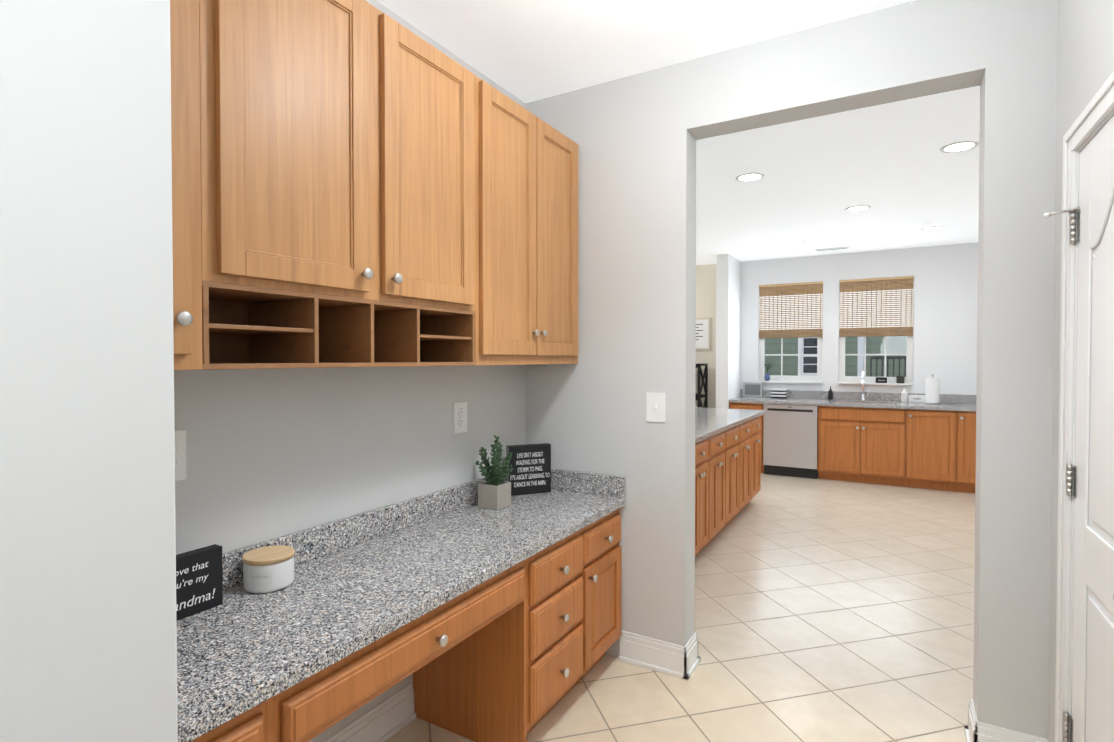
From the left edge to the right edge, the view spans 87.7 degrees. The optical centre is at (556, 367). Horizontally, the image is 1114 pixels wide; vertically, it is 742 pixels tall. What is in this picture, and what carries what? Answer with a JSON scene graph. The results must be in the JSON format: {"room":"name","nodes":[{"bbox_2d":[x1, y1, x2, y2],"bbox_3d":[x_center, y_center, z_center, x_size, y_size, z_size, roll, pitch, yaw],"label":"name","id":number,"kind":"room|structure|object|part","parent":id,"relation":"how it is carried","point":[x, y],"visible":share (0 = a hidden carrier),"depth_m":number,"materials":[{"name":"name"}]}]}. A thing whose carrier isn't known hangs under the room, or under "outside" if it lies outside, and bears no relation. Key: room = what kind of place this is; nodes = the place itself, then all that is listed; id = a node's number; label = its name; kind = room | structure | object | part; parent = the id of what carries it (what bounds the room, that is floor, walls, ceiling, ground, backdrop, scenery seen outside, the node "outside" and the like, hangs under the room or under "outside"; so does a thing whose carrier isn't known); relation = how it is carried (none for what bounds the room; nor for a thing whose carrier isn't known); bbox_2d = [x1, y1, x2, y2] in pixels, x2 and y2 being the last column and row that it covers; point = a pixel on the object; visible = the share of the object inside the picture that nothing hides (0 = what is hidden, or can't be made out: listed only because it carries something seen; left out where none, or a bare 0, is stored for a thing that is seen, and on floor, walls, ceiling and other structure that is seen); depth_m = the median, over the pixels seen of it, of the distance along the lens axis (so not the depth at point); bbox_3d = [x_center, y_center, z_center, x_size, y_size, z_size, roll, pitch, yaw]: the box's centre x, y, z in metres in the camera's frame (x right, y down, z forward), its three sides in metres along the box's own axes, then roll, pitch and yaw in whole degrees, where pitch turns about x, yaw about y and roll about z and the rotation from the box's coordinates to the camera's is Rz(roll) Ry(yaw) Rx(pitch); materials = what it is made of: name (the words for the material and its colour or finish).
{"room":"butler's pantry","nodes":[
{"label":"butler's pantry","id":0,"kind":"room"},
{"bbox_2d":[174,370,193,554],"bbox_3d":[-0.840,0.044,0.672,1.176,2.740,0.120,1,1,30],"label":"wall","id":1,"kind":"structure","parent":0,"point":[184,489],"depth_m":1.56,"materials":[{"name":"paint"}]},
{"bbox_2d":[0,0,177,741],"bbox_3d":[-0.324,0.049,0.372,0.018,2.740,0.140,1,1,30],"label":"wall","id":2,"kind":"structure","parent":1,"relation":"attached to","point":[88,637],"depth_m":0.38,"materials":[{"name":"white paint"}]},
{"bbox_2d":[190,0,525,741],"bbox_3d":[-0.931,0.026,1.806,0.120,2.740,2.850,1,1,30],"label":"wall","id":3,"kind":"structure","parent":0,"point":[270,454],"depth_m":1.98,"materials":[{"name":"paint"}]},
{"bbox_2d":[175,430,186,480],"bbox_3d":[-1.022,0.234,1.524,0.009,0.133,0.089,1,1,30],"label":"electrical outlet","id":4,"kind":"object","parent":3,"relation":"attached to","point":[180,454],"visible":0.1,"depth_m":1.55,"materials":[{"name":"white plastic"}]},
{"bbox_2d":[170,0,217,369],"bbox_3d":[-1.045,-0.529,1.148,0.326,1.070,0.504,1,1,30],"label":"upper cabinet","id":5,"kind":"object","parent":3,"relation":"attached to","point":[194,85],"depth_m":1.28,"materials":[{"name":"brown wood"}]},
{"bbox_2d":[214,0,481,319],"bbox_3d":[-0.672,-0.639,1.788,0.326,0.870,0.981,1,1,30],"label":"upper cabinet","id":6,"kind":"object","parent":3,"relation":"attached to","point":[360,183],"depth_m":1.62,"materials":[{"name":"brown wood"}]},
{"bbox_2d":[453,402,466,433],"bbox_3d":[-0.423,0.218,2.553,0.009,0.133,0.089,1,1,30],"label":"electrical outlet","id":7,"kind":"object","parent":3,"relation":"attached to","point":[460,417],"visible":1,"depth_m":2.54,"materials":[{"name":"white plastic"}]},
{"bbox_2d":[410,80,577,365],"bbox_3d":[-0.223,-0.551,2.563,0.326,1.070,0.807,1,1,30],"label":"upper cabinet","id":8,"kind":"object","parent":3,"relation":"attached to","point":[529,316],"depth_m":2.38,"materials":[{"name":"brown wood"}]},
{"bbox_2d":[478,481,510,510],"bbox_3d":[-0.275,0.559,2.555,0.105,0.105,0.105,1,1,30],"label":"pot","id":9,"kind":"object","parent":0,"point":[492,495],"depth_m":2.52,"materials":[{"name":"concrete"}]},
{"bbox_2d":[377,0,979,264],"bbox_3d":[0.386,-1.422,4.228,7.100,0.080,8.800,1,1,30],"label":"ceiling","id":10,"kind":"structure","parent":0,"point":[899,172],"depth_m":3.36,"materials":[{"name":"paint"}]},
{"bbox_2d":[735,173,764,181],"bbox_3d":[1.397,-1.378,4.196,0.203,0.006,0.203,0,1,-15],"label":"recessed light","id":11,"kind":"object","parent":10,"relation":"in","point":[748,177],"depth_m":4.20,"materials":[{"name":"white"}]},
{"bbox_2d":[814,246,849,251],"bbox_3d":[3.280,-1.420,6.918,0.380,0.008,0.150,1,1,30],"label":"ceiling vent","id":12,"kind":"object","parent":10,"relation":"in","point":[832,248],"visible":1,"depth_m":6.89,"materials":[{"name":"white"}]},
{"bbox_2d":[845,205,870,211],"bbox_3d":[2.630,-1.392,5.064,0.203,0.006,0.203,0,1,-15],"label":"recessed light","id":13,"kind":"object","parent":10,"relation":"in","point":[861,207],"depth_m":5.07,"materials":[{"name":"white"}]},
{"bbox_2d":[921,226,944,230],"bbox_3d":[3.790,-1.404,5.846,0.203,0.006,0.203,0,1,-15],"label":"recessed light","id":14,"kind":"object","parent":10,"relation":"in","point":[934,228],"depth_m":5.85,"materials":[{"name":"white"}]},
{"bbox_2d":[940,141,978,152],"bbox_3d":[2.492,-1.368,3.594,0.203,0.006,0.203,0,1,-15],"label":"recessed light","id":15,"kind":"object","parent":10,"relation":"in","point":[960,146],"depth_m":3.59,"materials":[{"name":"white"}]},
{"bbox_2d":[385,473,974,741],"bbox_3d":[0.386,1.397,4.272,7.100,0.080,8.800,1,1,30],"label":"floor","id":16,"kind":"structure","parent":0,"point":[827,610],"depth_m":2.96,"materials":[{"name":"beige tile"}]},
{"bbox_2d":[176,468,625,741],"bbox_3d":[-0.484,0.959,1.879,0.584,0.872,2.291,1,1,30],"label":"desk unit","id":17,"kind":"object","parent":16,"relation":"on","point":[488,625],"visible":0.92,"depth_m":1.89,"materials":[{"name":"grey stone"}]},
{"bbox_2d":[176,544,222,620],"bbox_3d":[-0.950,0.551,1.466,0.034,0.155,0.190,1,1,30],"label":"sign","id":18,"kind":"object","parent":17,"relation":"on","point":[199,579],"visible":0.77,"depth_m":1.49,"materials":[{"name":"black paint"}]},
{"bbox_2d":[242,545,294,592],"bbox_3d":[-0.828,0.578,1.668,0.135,0.094,0.135,1,1,30],"label":"candle","id":19,"kind":"object","parent":17,"relation":"on","point":[267,569],"visible":1,"depth_m":1.62,"materials":[{"name":"white ceramic"}]},
{"bbox_2d":[476,435,512,510],"bbox_3d":[-0.286,0.452,2.551,0.162,0.319,0.169,1,1,30],"label":"succulent","id":20,"kind":"object","parent":17,"relation":"on","point":[494,491],"visible":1,"depth_m":2.52,"materials":[{"name":"green plant"}]},
{"bbox_2d":[476,435,512,485],"bbox_3d":[-0.286,0.407,2.551,0.162,0.229,0.169,1,1,30],"label":"plant","id":21,"kind":"object","parent":20,"relation":"on","point":[495,477],"depth_m":2.54,"materials":[{"name":"green plant"}]},
{"bbox_2d":[506,443,550,495],"bbox_3d":[-0.137,0.490,2.808,0.215,0.235,0.043,0,1,-23],"label":"sign","id":22,"kind":"object","parent":17,"relation":"on","point":[530,472],"visible":1,"depth_m":2.79,"materials":[{"name":"black paint"}]},
{"bbox_2d":[695,363,707,407],"bbox_3d":[1.760,0.618,8.018,0.540,1.360,0.380,1,1,30],"label":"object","id":23,"kind":"object","parent":16,"relation":"on","point":[698,396],"visible":0.23,"depth_m":7.86,"materials":[{"name":"black paint"}]},
{"bbox_2d":[695,411,764,554],"bbox_3d":[0.912,0.912,4.768,1.004,0.876,2.800,1,1,30],"label":"kitchen island","id":24,"kind":"object","parent":16,"relation":"on","point":[727,465],"depth_m":4.52,"materials":[{"name":"brown wood"}]},
{"bbox_2d":[695,407,762,442],"bbox_3d":[0.895,0.454,4.771,1.026,0.040,2.880,1,1,30],"label":"island countertop","id":25,"kind":"structure","parent":24,"relation":"on","point":[708,421],"depth_m":4.95,"materials":[{"name":"grey stone"}]},
{"bbox_2d":[729,372,975,492],"bbox_3d":[3.772,0.683,6.754,3.344,1.271,0.679,1,1,30],"label":"base cabinet","id":26,"kind":"object","parent":16,"relation":"on","point":[892,439],"depth_m":6.60,"materials":[{"name":"brown wood"}]},
{"bbox_2d":[743,382,762,396],"bbox_3d":[2.618,0.290,7.756,0.250,0.190,0.037,1,1,30],"label":"framed picture","id":27,"kind":"object","parent":26,"relation":"on","point":[750,389],"visible":0.98,"depth_m":7.75,"materials":[{"name":"grey"}]},
{"bbox_2d":[771,388,786,397],"bbox_3d":[2.880,0.330,7.531,0.180,0.120,0.090,1,1,30],"label":"striped box","id":28,"kind":"object","parent":26,"relation":"on","point":[778,393],"visible":0.96,"depth_m":7.50,"materials":[{"name":"white"}]},
{"bbox_2d":[763,404,817,478],"bbox_3d":[2.952,0.875,7.237,0.602,0.870,0.640,1,1,30],"label":"dishwasher","id":29,"kind":"object","parent":26,"relation":"in","point":[790,431],"depth_m":6.96,"materials":[{"name":"silver metal"}]},
{"bbox_2d":[828,386,832,399],"bbox_3d":[3.411,0.311,7.232,0.056,0.167,0.068,1,1,30],"label":"soap pump","id":30,"kind":"object","parent":26,"relation":"on","point":[830,394],"visible":1,"depth_m":7.22,"materials":[{"name":"black paint"}]},
{"bbox_2d":[861,372,869,400],"bbox_3d":[3.704,0.222,6.974,0.097,0.356,0.246,1,1,30],"label":"faucet","id":31,"kind":"object","parent":26,"relation":"on","point":[865,396],"depth_m":7.06,"materials":[{"name":"silver metal"}]},
{"bbox_2d":[901,389,907,401],"bbox_3d":[4.098,0.325,6.840,0.064,0.152,0.064,1,1,30],"label":"lotion bottle","id":32,"kind":"object","parent":26,"relation":"on","point":[904,394],"visible":1,"depth_m":6.82,"materials":[{"name":"white plastic"}]},
{"bbox_2d":[908,395,924,401],"bbox_3d":[4.234,0.359,6.816,0.180,0.084,0.036,1,1,30],"label":"sign","id":33,"kind":"object","parent":26,"relation":"on","point":[916,398],"visible":0.98,"depth_m":6.80,"materials":[{"name":"white paper"}]},
{"bbox_2d":[925,374,939,403],"bbox_3d":[4.240,0.235,6.548,0.150,0.340,0.150,1,1,30],"label":"paper towel","id":34,"kind":"object","parent":26,"relation":"on","point":[932,390],"visible":1,"depth_m":6.50,"materials":[{"name":"white paper"}]},
{"bbox_2d":[715,254,742,408],"bbox_3d":[2.257,-0.066,7.609,0.160,2.740,0.690,1,1,30],"label":"wall","id":35,"kind":"structure","parent":0,"point":[728,269],"depth_m":7.35,"materials":[{"name":"paint"}]},
{"bbox_2d":[525,0,1057,738],"bbox_3d":[-0.255,0.005,3.147,6.700,2.740,0.150,1,1,30],"label":"wall","id":36,"kind":"structure","parent":0,"point":[635,136],"depth_m":2.36,"materials":[{"name":"paint"}]},
{"bbox_2d":[646,393,664,421],"bbox_3d":[0.448,0.180,2.645,0.089,0.133,0.016,1,1,30],"label":"light switch","id":37,"kind":"object","parent":36,"relation":"attached to","point":[655,407],"visible":1,"depth_m":2.65,"materials":[{"name":"white plastic"}]},
{"bbox_2d":[695,242,977,407],"bbox_3d":[2.534,-0.071,7.945,6.700,2.740,0.150,1,1,30],"label":"wall","id":38,"kind":"structure","parent":0,"point":[945,311],"depth_m":6.96,"materials":[{"name":"paint"}]},
{"bbox_2d":[696,317,710,349],"bbox_3d":[1.944,-0.480,8.177,0.440,0.450,0.028,1,1,30],"label":"framed print","id":39,"kind":"object","parent":38,"relation":"attached to","point":[703,333],"visible":0.5,"depth_m":8.10,"materials":[{"name":"white paper"}]},
{"bbox_2d":[757,337,822,383],"bbox_3d":[3.050,-0.456,7.583,0.788,1.297,0.168,1,1,30],"label":"window","id":40,"kind":"structure","parent":38,"relation":"in","point":[818,378],"depth_m":7.59,"materials":[{"name":"white wood"}]},
{"bbox_2d":[762,361,772,380],"bbox_3d":[2.804,0.031,7.687,0.148,0.280,0.080,1,1,30],"label":"potted plant","id":41,"kind":"object","parent":40,"relation":"on","point":[767,377],"visible":0.98,"depth_m":7.67,"materials":[{"name":"blue"}]},
{"bbox_3d":[3.073,-0.466,7.622,0.710,1.200,0.004,1,1,30],"label":"glass","id":42,"kind":"part","parent":40,"relation":"part of","materials":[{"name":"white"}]},
{"bbox_2d":[759,281,822,337],"bbox_3d":[3.043,-0.749,7.566,0.778,0.708,0.034,1,1,30],"label":"window blind","id":43,"kind":"object","parent":38,"relation":"attached to","point":[791,310],"visible":0.86,"depth_m":7.57,"materials":[{"name":"beige wicker"}]},
{"bbox_2d":[838,282,913,384],"bbox_3d":[3.893,-0.448,7.093,0.798,1.297,0.168,1,1,30],"label":"window","id":44,"kind":"structure","parent":38,"relation":"in","point":[844,379],"depth_m":7.13,"materials":[{"name":"white"}]},
{"bbox_3d":[3.916,-0.458,7.133,0.720,1.200,0.004,1,1,30],"label":"glass","id":45,"kind":"part","parent":44,"relation":"part of","materials":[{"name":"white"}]},
{"bbox_2d":[839,276,913,336],"bbox_3d":[3.886,-0.741,7.076,0.788,0.708,0.034,1,1,30],"label":"window blind","id":46,"kind":"object","parent":44,"relation":"attached to","point":[876,307],"visible":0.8,"depth_m":7.07,"materials":[{"name":"beige wicker"}]},
{"bbox_2d":[876,377,886,382],"bbox_3d":[3.929,0.148,7.024,0.120,0.068,0.027,1,1,30],"label":"sign","id":47,"kind":"object","parent":44,"relation":"on","point":[881,379],"visible":1,"depth_m":7.01,"materials":[{"name":"black paint"}]},
{"bbox_2d":[896,376,904,382],"bbox_3d":[4.107,0.140,6.934,0.086,0.086,0.086,1,1,30],"label":"jar","id":48,"kind":"object","parent":44,"relation":"on","point":[900,379],"visible":1,"depth_m":6.90,"materials":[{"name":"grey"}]},
{"bbox_2d":[1048,0,1113,741],"bbox_3d":[0.999,0.044,0.684,0.120,2.740,2.850,1,1,30],"label":"wall","id":49,"kind":"structure","parent":0,"point":[1085,37],"depth_m":1.85,"materials":[{"name":"paint"}]},
{"bbox_2d":[1043,116,1113,741],"bbox_3d":[1.317,0.383,1.392,0.114,2.015,0.838,1,1,30],"label":"closet door leaf","id":50,"kind":"structure","parent":49,"relation":"in","point":[1093,665],"depth_m":1.55,"materials":[{"name":"white wood"}]},
{"bbox_3d":[1.497,0.328,1.736,0.079,1.594,0.060,1,1,30],"label":"closet door hinges","id":51,"kind":"part","parent":50,"relation":"part of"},
{"bbox_2d":[1055,71,1113,741],"bbox_3d":[1.369,0.351,1.342,0.141,2.104,0.958,1,1,30],"label":"door frame","id":52,"kind":"structure","parent":49,"relation":"attached to","point":[1096,115],"depth_m":1.73,"materials":[{"name":"white wood"}]},
{"bbox_3d":[0.386,-0.013,4.250,7.000,2.740,8.800,1,1,30],"label":"wall","id":53,"kind":"structure","parent":0,"visible":0},
{"bbox_2d":[324,631,1048,741],"bbox_3d":[0.386,1.289,4.270,6.700,0.136,8.400,1,1,30],"label":"baseboard","id":54,"kind":"structure","parent":53,"relation":"attached to","point":[386,719],"depth_m":2.24,"materials":[{"name":"white wood"}]},
{"label":"outside","id":55,"kind":"structure","parent":0,"visible":0},
{"bbox_2d":[765,336,906,376],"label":"window","id":56,"kind":"structure","parent":55,"point":[807,348],"depth_m":12.11,"materials":[{"name":"clear glass"}]},
{"bbox_3d":[6.729,0.335,10.414,1.944,1.090,0.044,1,1,30],"label":"railing","id":57,"kind":"part","parent":56,"relation":"part of","materials":[{"name":"black paint"}]}
]}

